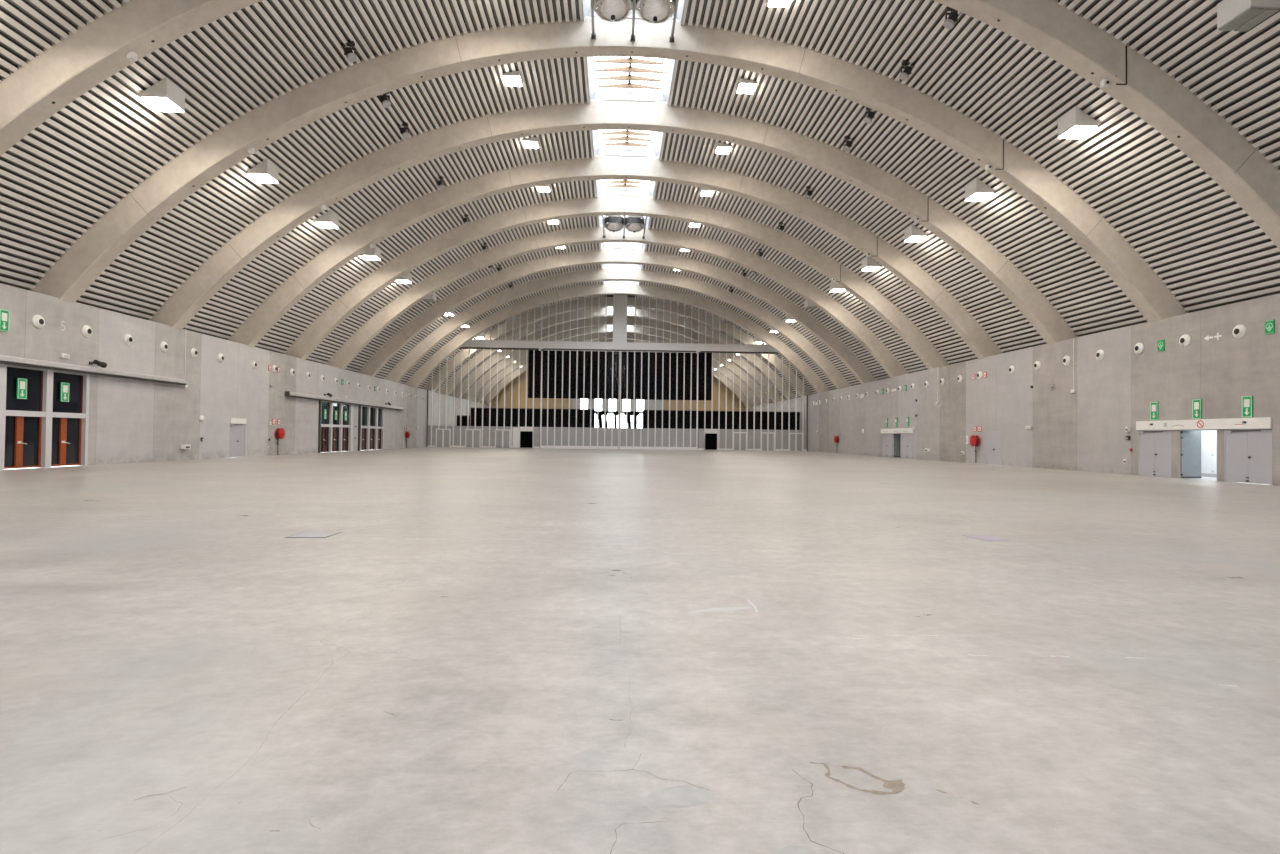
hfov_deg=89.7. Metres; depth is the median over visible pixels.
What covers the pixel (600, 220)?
window
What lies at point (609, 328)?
arch
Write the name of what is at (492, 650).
floor
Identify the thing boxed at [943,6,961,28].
spotlight
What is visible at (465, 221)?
spotlight
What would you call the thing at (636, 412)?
brace
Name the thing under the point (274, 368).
jet nozzle
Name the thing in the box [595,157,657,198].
window
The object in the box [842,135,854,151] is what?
spotlight
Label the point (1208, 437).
wall
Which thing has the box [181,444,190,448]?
box
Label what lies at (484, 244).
spotlight
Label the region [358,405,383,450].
door
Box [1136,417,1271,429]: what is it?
door frame
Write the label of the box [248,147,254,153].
sensor
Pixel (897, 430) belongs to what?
door frame
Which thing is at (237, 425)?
door
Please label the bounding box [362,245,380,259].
floodlight
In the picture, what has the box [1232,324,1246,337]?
jet nozzle
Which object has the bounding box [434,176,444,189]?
spotlight
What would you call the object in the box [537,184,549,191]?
floodlight
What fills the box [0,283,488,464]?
wall
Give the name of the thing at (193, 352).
jet nozzle
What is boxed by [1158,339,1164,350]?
direction sign
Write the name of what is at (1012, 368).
jet nozzle
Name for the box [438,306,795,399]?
arch
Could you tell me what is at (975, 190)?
floodlight
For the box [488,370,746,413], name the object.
wall
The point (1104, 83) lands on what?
sensor
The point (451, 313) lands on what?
floodlight
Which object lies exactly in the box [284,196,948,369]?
arch
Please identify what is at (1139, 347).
jet nozzle
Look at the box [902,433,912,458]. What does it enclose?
door
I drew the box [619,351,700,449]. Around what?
gate
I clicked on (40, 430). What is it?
door
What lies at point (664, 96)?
window
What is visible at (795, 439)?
door
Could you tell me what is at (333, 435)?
door
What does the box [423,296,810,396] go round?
arch
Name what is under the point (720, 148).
floodlight
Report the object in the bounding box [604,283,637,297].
window
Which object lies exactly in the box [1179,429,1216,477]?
door
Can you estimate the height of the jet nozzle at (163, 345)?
0.550 m
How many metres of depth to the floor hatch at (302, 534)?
9.77 m
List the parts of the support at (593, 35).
rail, rail, rail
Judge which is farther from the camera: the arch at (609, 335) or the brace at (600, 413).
the arch at (609, 335)
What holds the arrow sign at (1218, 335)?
attached to the wall at (1082, 430)
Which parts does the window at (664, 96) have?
frame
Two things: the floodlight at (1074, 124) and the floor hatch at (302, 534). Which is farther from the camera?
the floodlight at (1074, 124)
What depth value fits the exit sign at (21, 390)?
25.86 m
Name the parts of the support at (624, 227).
rail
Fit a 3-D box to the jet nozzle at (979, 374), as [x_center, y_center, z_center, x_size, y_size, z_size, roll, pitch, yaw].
[23.216,-3.543,44.043,0.150,0.550,0.550,1,-1,-2]
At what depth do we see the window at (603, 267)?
77.79 m
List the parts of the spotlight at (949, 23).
mount plate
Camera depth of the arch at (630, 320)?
98.98 m
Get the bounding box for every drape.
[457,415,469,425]
[470,408,594,447]
[643,410,799,449]
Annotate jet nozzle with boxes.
[32,315,44,327]
[81,325,91,336]
[124,334,132,344]
[160,341,167,351]
[190,348,197,357]
[218,353,223,362]
[251,361,256,368]
[272,365,276,372]
[977,371,981,378]
[1009,365,1014,373]
[1034,361,1040,369]
[1063,356,1069,365]
[1096,350,1104,359]
[1134,343,1143,353]
[1179,334,1190,346]
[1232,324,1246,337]
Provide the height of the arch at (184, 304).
14.731 m
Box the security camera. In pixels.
[89,360,106,367]
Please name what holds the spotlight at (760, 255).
attached to the ceiling
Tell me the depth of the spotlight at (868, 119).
31.51 m
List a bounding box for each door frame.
[881,428,912,433]
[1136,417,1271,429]
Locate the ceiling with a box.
[0,0,1279,405]
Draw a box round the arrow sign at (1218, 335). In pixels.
[1204,333,1221,340]
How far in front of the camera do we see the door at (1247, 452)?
25.33 m
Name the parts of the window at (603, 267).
frame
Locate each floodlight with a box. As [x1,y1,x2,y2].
[141,77,184,111]
[248,158,278,182]
[316,209,338,228]
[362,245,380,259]
[397,272,411,283]
[424,293,435,301]
[445,309,453,315]
[477,332,484,338]
[502,71,522,85]
[523,137,538,147]
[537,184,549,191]
[548,219,558,223]
[689,223,699,226]
[700,188,713,195]
[715,142,730,153]
[736,78,756,93]
[755,336,760,343]
[767,0,789,6]
[786,315,794,321]
[804,300,816,308]
[830,281,843,291]
[862,256,879,270]
[904,224,926,241]
[965,178,993,200]
[1058,106,1097,138]
[1217,0,1279,31]
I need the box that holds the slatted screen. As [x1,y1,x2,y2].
[528,350,711,399]
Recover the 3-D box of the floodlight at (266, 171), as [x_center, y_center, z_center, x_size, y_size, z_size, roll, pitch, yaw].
[-18.528,-12.625,31.658,0.920,0.821,1.040,1,-1,-2]
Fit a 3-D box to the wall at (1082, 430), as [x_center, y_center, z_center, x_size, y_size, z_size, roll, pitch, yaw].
[23.015,-0.928,55.465,0.400,7.231,137.000,1,-1,-2]
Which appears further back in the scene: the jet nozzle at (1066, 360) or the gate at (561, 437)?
the gate at (561, 437)
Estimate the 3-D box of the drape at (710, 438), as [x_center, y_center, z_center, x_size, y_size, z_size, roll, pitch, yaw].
[10.920,0.440,86.112,21.200,5.200,0.150,1,-1,-2]
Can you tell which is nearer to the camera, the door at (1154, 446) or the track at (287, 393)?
the door at (1154, 446)
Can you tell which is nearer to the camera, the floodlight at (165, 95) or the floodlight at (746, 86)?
the floodlight at (165, 95)
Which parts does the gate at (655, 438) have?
panel, rail, rail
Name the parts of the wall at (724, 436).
rail, panel, doorway, panel, beam shadow rail, panel, panel, rail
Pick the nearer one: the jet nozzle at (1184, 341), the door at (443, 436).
the jet nozzle at (1184, 341)
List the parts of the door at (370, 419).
gate post, glass, gate post, glass, gate post, glass, gate post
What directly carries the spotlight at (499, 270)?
attached to the ceiling
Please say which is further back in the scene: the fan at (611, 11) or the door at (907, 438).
the door at (907, 438)
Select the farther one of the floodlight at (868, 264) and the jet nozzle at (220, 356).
the floodlight at (868, 264)
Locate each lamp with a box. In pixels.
[59,353,69,358]
[198,415,203,421]
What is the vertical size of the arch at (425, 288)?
14.731 m
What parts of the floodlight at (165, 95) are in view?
lamp panel, lamp panel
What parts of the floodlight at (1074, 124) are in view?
lamp panel, lamp panel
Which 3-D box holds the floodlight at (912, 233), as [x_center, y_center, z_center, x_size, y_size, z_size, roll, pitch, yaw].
[17.167,-12.095,40.087,0.920,0.821,1.040,1,-1,-2]
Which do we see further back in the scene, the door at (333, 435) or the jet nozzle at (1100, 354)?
the door at (333, 435)
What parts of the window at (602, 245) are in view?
frame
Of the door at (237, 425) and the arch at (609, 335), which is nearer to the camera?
the door at (237, 425)
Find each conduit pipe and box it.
[183,329,187,386]
[1071,346,1075,392]
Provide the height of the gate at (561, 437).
12.780 m
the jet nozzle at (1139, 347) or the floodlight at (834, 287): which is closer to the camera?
the jet nozzle at (1139, 347)
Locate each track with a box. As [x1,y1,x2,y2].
[0,355,187,384]
[285,391,403,410]
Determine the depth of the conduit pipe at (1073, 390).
34.99 m
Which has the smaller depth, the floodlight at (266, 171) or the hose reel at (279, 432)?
the floodlight at (266, 171)
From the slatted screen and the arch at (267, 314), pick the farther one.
the slatted screen
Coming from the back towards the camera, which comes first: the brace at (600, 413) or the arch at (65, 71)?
the brace at (600, 413)
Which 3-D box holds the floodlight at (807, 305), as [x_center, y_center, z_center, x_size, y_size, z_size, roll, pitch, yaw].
[16.327,-11.764,61.517,0.920,0.821,1.040,1,-1,-2]
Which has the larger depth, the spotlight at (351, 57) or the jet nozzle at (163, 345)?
the jet nozzle at (163, 345)
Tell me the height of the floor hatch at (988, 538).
0.004 m
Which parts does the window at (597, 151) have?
frame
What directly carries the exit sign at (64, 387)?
attached to the door at (40, 430)
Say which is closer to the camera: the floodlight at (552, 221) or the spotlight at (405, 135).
the spotlight at (405, 135)
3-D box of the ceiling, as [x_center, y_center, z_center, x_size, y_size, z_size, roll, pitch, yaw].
[-1.436,-10.926,54.811,52.823,13.569,137.300,1,-1,-2]
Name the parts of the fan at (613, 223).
lamp shade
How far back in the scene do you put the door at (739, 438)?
82.88 m
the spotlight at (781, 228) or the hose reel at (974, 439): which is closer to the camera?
the hose reel at (974, 439)
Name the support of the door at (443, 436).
in the wall at (724, 436)
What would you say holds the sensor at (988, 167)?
attached to the arch at (71, 275)
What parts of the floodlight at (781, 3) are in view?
lamp panel, lamp panel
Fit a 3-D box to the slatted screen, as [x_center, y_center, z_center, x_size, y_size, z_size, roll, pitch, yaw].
[-2.737,-7.446,90.303,25.750,7.100,0.150,1,-1,-2]
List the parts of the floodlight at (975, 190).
lamp panel, lamp panel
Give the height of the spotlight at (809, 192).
0.829 m
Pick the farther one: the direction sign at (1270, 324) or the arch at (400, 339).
the arch at (400, 339)
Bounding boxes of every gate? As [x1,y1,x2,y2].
[539,348,619,448]
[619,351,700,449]
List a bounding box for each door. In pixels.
[0,364,89,469]
[229,418,245,457]
[318,400,353,452]
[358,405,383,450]
[436,429,450,446]
[465,429,480,447]
[495,429,509,447]
[733,432,746,449]
[761,432,774,450]
[789,433,802,450]
[882,433,891,456]
[893,433,900,457]
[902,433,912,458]
[987,431,1000,464]
[1138,430,1170,477]
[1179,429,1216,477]
[1224,429,1271,484]
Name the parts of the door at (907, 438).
frame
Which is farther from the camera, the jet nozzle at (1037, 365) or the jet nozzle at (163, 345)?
the jet nozzle at (1037, 365)
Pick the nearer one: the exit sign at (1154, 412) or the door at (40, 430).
the door at (40, 430)
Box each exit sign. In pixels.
[0,309,9,331]
[16,378,26,398]
[60,382,68,401]
[1150,402,1158,419]
[1192,399,1201,418]
[1242,396,1252,416]
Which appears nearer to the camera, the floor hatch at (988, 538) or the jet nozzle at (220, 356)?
the floor hatch at (988, 538)
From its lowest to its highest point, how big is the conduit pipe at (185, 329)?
3.191 m
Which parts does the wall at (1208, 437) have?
skirting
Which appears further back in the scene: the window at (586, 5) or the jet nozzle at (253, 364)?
the jet nozzle at (253, 364)
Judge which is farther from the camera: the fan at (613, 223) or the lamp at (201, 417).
the fan at (613, 223)
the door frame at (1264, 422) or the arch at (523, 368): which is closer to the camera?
the door frame at (1264, 422)
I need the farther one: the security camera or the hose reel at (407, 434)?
the hose reel at (407, 434)
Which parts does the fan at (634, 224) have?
lamp shade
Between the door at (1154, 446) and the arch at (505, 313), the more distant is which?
the arch at (505, 313)
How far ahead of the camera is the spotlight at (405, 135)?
33.68 m
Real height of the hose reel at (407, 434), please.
1.920 m
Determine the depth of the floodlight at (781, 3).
26.21 m
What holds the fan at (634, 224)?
attached to the support at (624, 227)
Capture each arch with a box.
[0,0,1279,249]
[29,18,1188,322]
[149,100,1077,344]
[228,156,1002,359]
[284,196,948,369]
[326,226,907,377]
[358,249,875,384]
[384,267,850,389]
[405,283,828,393]
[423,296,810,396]
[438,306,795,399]
[450,317,783,401]
[462,325,772,404]
[471,332,762,406]
[480,339,753,407]
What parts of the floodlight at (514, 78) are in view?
lamp panel, lamp panel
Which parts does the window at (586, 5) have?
frame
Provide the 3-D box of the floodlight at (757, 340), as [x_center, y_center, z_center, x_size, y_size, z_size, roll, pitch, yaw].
[15.440,-11.414,84.142,0.920,0.821,1.040,1,-1,-2]
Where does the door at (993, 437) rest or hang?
in the wall at (1082, 430)
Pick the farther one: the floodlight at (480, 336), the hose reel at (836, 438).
the floodlight at (480, 336)
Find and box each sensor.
[126,51,136,60]
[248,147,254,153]
[831,264,840,281]
[985,140,1003,170]
[1100,46,1126,87]
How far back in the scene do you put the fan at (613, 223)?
54.00 m
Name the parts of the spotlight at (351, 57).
mount plate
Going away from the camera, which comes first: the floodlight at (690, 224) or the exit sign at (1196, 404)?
the exit sign at (1196, 404)
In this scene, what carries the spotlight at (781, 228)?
attached to the ceiling
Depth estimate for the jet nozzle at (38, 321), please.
26.39 m
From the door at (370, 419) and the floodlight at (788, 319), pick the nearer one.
the door at (370, 419)
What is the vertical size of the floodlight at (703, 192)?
0.313 m
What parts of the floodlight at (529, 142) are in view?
lamp panel, lamp panel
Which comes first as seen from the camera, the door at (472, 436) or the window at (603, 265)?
the window at (603, 265)
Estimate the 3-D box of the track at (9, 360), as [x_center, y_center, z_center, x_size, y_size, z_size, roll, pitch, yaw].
[-24.739,-2.560,28.296,0.310,0.330,14.100,1,-1,-2]
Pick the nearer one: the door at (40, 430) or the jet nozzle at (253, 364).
the door at (40, 430)
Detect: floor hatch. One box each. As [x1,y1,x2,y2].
[285,532,340,537]
[963,535,1010,540]
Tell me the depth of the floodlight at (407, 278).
52.44 m
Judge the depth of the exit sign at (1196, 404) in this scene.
27.51 m
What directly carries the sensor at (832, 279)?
attached to the arch at (403, 264)
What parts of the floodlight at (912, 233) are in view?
lamp panel, lamp panel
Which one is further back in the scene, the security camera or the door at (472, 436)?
the door at (472, 436)
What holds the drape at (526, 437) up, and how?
on the floor
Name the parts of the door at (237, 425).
header panel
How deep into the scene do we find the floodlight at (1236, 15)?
18.95 m
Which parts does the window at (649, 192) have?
frame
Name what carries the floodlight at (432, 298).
attached to the ceiling
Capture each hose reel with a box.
[275,428,284,454]
[405,431,409,447]
[834,436,838,445]
[970,435,979,462]
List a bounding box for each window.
[581,0,685,24]
[586,17,675,105]
[591,100,665,159]
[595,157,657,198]
[598,195,649,228]
[600,225,646,251]
[602,249,642,269]
[603,267,639,284]
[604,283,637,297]
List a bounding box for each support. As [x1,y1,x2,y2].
[590,0,678,41]
[602,216,646,238]
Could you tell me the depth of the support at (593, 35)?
27.49 m
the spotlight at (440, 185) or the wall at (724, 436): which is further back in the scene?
the wall at (724, 436)
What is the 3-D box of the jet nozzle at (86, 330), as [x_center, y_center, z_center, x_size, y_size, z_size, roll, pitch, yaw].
[-24.823,-4.306,28.920,0.150,0.550,0.550,1,-1,-2]
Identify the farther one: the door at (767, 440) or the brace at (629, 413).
the brace at (629, 413)
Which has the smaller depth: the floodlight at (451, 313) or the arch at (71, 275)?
the arch at (71, 275)
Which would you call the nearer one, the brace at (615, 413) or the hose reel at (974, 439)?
the hose reel at (974, 439)
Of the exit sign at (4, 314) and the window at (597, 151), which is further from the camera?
the window at (597, 151)
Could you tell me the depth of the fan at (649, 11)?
26.27 m
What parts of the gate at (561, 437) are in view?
panel, rail, rail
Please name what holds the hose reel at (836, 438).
attached to the wall at (1082, 430)
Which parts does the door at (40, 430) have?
gate post, glass, gate post, head rail, glass, gate post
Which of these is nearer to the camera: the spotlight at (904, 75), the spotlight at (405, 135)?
the spotlight at (904, 75)
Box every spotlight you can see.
[341,40,356,61]
[378,92,390,107]
[397,122,409,138]
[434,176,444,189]
[461,214,468,225]
[480,242,487,252]
[496,264,501,272]
[757,249,764,258]
[777,222,785,232]
[804,186,814,198]
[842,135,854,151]
[864,107,876,123]
[899,59,914,80]
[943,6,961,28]
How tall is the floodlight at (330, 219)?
0.821 m
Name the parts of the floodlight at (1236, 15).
lamp panel, lamp panel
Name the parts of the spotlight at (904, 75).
mount plate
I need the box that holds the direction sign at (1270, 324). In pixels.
[1265,319,1274,334]
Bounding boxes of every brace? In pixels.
[596,411,603,427]
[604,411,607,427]
[613,411,617,427]
[624,411,631,427]
[632,411,638,427]
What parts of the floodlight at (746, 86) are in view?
lamp panel, lamp panel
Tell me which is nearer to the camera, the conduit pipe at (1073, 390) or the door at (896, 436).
the conduit pipe at (1073, 390)
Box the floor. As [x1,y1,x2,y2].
[0,447,1279,853]
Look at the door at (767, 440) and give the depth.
83.03 m
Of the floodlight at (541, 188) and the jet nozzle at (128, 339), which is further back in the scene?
the floodlight at (541, 188)
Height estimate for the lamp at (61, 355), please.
0.200 m
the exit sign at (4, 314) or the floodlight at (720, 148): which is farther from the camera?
the floodlight at (720, 148)
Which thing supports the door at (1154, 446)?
in the wall at (1082, 430)
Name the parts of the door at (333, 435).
glass, gate post, glass, gate post, glass, gate post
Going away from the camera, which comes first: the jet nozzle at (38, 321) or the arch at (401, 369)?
the jet nozzle at (38, 321)
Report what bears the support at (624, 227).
attached to the arch at (425, 288)
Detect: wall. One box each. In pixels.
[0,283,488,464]
[426,295,807,450]
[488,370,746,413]
[745,293,1279,485]
[1190,430,1216,479]
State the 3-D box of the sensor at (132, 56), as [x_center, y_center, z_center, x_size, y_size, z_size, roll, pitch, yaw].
[-16.866,-12.277,21.278,0.320,0.220,0.200,1,-1,-2]
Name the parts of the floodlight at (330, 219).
lamp panel, lamp panel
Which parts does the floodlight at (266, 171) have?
lamp panel, lamp panel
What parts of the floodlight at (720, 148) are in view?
lamp panel, lamp panel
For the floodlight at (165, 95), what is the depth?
24.36 m
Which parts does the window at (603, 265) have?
frame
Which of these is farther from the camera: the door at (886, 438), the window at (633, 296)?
the window at (633, 296)
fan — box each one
[593,0,632,22]
[604,215,623,231]
[625,216,644,232]
[635,0,675,23]
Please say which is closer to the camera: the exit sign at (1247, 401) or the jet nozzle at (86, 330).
the exit sign at (1247, 401)
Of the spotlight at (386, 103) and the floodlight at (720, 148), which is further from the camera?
the floodlight at (720, 148)
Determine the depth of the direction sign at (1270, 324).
24.49 m
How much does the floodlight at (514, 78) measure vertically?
0.313 m
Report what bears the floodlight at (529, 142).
attached to the ceiling

